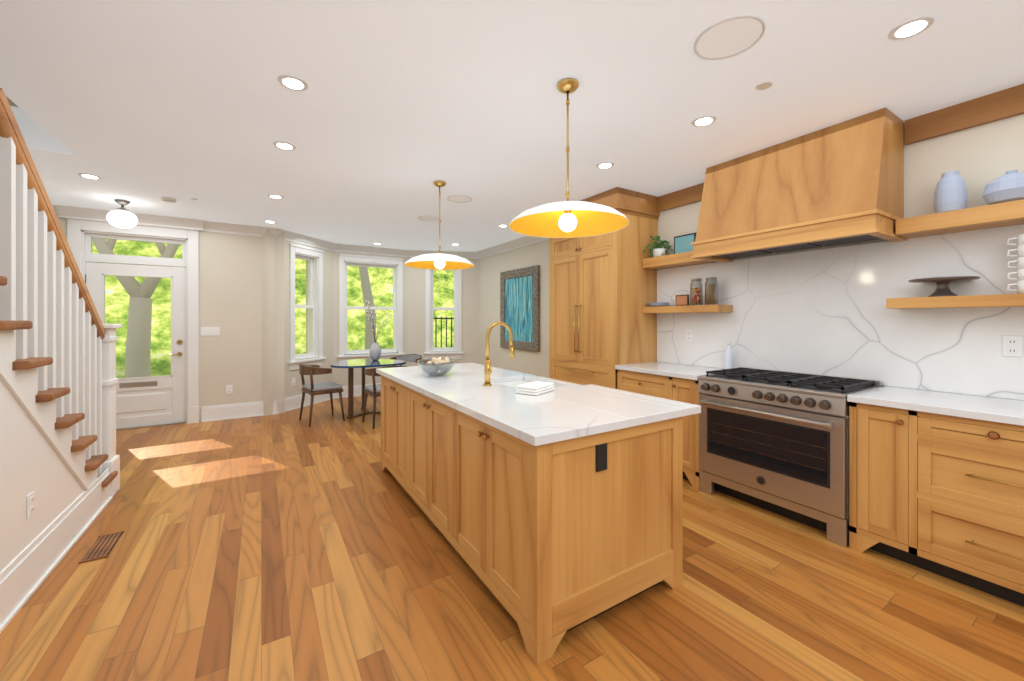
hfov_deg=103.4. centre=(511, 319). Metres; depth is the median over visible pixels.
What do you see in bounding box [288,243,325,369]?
window
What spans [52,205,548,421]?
molding
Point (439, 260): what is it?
pendant light
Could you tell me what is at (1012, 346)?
outlet
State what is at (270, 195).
recessed light
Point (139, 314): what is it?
tree
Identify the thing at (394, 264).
window
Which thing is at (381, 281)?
backdrop
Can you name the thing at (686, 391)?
base cabinet
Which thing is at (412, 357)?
dining chair
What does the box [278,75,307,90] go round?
recessed light
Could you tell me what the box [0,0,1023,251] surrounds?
ceiling
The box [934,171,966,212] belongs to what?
vase
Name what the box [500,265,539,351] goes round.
painting
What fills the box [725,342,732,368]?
bottle
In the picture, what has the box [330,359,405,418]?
dining table
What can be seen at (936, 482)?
base cabinet
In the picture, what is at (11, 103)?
wall
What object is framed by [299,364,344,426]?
dining chair
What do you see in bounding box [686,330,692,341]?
outlet
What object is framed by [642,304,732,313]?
shelf
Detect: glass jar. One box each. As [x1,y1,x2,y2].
[690,278,700,304]
[701,277,717,304]
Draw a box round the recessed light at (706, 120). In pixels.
[691,115,715,126]
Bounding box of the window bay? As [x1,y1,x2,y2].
[424,269,462,358]
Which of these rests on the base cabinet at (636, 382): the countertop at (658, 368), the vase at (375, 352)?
the countertop at (658, 368)
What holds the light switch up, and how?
attached to the wall at (230, 285)
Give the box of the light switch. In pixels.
[201,327,219,335]
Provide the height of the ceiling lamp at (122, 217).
0.300 m
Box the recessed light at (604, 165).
[596,162,613,168]
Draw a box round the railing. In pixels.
[433,316,453,347]
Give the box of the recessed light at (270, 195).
[268,194,283,198]
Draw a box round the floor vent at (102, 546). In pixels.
[79,531,123,563]
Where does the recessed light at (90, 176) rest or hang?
in the ceiling
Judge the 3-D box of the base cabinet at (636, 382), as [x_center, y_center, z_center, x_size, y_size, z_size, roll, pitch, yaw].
[1.479,0.929,3.892,0.616,0.880,0.704,0,0,-32]
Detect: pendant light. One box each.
[404,180,473,269]
[509,78,628,237]
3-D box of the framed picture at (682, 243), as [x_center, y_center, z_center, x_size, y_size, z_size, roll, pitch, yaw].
[1.698,-0.732,3.971,0.019,0.200,0.240,0,0,-32]
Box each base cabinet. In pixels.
[617,368,660,397]
[661,376,701,488]
[849,404,892,556]
[893,408,1023,606]
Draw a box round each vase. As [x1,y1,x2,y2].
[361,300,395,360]
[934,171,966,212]
[982,170,1023,204]
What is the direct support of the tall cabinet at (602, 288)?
on the floor
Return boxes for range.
[698,367,882,546]
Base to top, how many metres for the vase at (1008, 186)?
0.185 m
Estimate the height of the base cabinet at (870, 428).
0.880 m
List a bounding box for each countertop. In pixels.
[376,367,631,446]
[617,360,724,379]
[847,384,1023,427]
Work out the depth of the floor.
1.99 m
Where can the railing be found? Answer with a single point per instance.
(441, 318)
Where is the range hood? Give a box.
[691,107,906,262]
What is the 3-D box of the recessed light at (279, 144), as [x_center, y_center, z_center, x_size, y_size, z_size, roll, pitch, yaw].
[-1.712,-1.306,3.045,0.149,0.007,0.149,0,0,19]
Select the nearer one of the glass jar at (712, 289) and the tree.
the glass jar at (712, 289)
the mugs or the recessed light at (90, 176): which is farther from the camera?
the recessed light at (90, 176)
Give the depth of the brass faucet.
2.75 m
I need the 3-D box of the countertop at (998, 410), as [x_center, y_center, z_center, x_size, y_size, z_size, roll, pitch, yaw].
[2.776,0.485,1.749,0.623,0.071,1.947,0,0,-32]
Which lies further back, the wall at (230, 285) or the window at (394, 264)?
the window at (394, 264)
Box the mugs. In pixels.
[1007,234,1023,293]
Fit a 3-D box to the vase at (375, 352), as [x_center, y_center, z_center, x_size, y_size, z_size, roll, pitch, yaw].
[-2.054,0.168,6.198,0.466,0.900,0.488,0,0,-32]
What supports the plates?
on the shelf at (672, 308)
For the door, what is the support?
attached to the wall at (230, 285)
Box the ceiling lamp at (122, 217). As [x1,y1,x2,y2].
[106,199,137,227]
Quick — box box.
[676,294,688,305]
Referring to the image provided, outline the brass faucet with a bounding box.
[483,321,514,385]
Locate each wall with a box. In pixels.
[6,96,17,106]
[58,218,284,421]
[262,229,477,415]
[478,114,1023,400]
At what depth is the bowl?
3.18 m
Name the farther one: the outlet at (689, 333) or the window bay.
the window bay
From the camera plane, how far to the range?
2.75 m
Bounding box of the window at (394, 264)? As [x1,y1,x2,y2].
[337,253,404,360]
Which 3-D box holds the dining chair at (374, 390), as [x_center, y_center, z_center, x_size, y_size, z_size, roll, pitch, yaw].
[-1.669,0.980,5.352,0.544,0.784,0.499,0,0,-37]
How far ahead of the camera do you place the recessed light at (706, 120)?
2.66 m
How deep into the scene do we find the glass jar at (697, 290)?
3.79 m
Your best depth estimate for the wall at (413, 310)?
7.02 m
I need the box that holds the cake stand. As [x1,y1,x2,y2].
[908,276,980,296]
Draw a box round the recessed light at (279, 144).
[273,141,295,149]
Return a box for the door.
[65,218,200,429]
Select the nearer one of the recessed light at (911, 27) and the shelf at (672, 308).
the recessed light at (911, 27)
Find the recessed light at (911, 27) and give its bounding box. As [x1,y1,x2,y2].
[888,16,934,39]
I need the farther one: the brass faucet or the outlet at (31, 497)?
the brass faucet
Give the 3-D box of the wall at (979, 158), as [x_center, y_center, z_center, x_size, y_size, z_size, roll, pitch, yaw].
[1.773,-0.120,4.247,0.250,2.980,9.550,0,0,-32]
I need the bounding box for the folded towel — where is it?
[515,381,554,395]
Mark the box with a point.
(682, 300)
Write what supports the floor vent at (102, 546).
in the floor
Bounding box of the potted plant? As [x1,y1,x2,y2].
[642,235,673,256]
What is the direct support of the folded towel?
on the island countertop at (542, 420)
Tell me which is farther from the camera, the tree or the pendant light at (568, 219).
the tree
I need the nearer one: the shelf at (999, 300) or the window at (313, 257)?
the shelf at (999, 300)
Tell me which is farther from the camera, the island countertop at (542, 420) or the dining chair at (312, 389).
the dining chair at (312, 389)
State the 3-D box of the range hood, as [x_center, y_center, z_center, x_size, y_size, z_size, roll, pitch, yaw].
[2.048,-0.912,3.029,0.517,0.790,1.214,0,0,-32]
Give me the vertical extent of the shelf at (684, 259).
0.095 m
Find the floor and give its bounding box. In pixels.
[0,395,1023,680]
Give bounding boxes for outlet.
[27,491,34,518]
[226,385,232,393]
[291,378,294,385]
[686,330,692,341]
[1002,335,1022,356]
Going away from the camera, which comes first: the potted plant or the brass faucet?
the brass faucet
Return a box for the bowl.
[417,357,455,374]
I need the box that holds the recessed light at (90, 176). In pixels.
[78,173,100,178]
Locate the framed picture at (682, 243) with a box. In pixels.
[674,233,695,253]
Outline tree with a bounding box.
[92,238,375,377]
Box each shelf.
[642,248,725,269]
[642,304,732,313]
[886,263,1023,308]
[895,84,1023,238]
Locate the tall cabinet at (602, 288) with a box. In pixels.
[549,187,660,388]
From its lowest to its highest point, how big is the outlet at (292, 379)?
0.118 m
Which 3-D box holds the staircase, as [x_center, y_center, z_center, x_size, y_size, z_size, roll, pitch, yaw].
[-2.018,0.033,0.317,1.197,2.674,6.254,0,0,-32]
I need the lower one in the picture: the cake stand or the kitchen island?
the kitchen island
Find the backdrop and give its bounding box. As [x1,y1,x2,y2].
[92,239,453,377]
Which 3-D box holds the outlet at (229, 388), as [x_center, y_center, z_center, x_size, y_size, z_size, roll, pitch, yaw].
[-3.899,0.966,5.577,0.075,0.118,0.008,0,0,-32]
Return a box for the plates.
[649,302,668,306]
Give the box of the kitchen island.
[376,371,687,664]
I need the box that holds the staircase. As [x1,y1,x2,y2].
[0,88,121,632]
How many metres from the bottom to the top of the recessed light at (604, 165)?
0.007 m
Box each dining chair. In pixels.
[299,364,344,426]
[362,365,406,428]
[390,354,421,365]

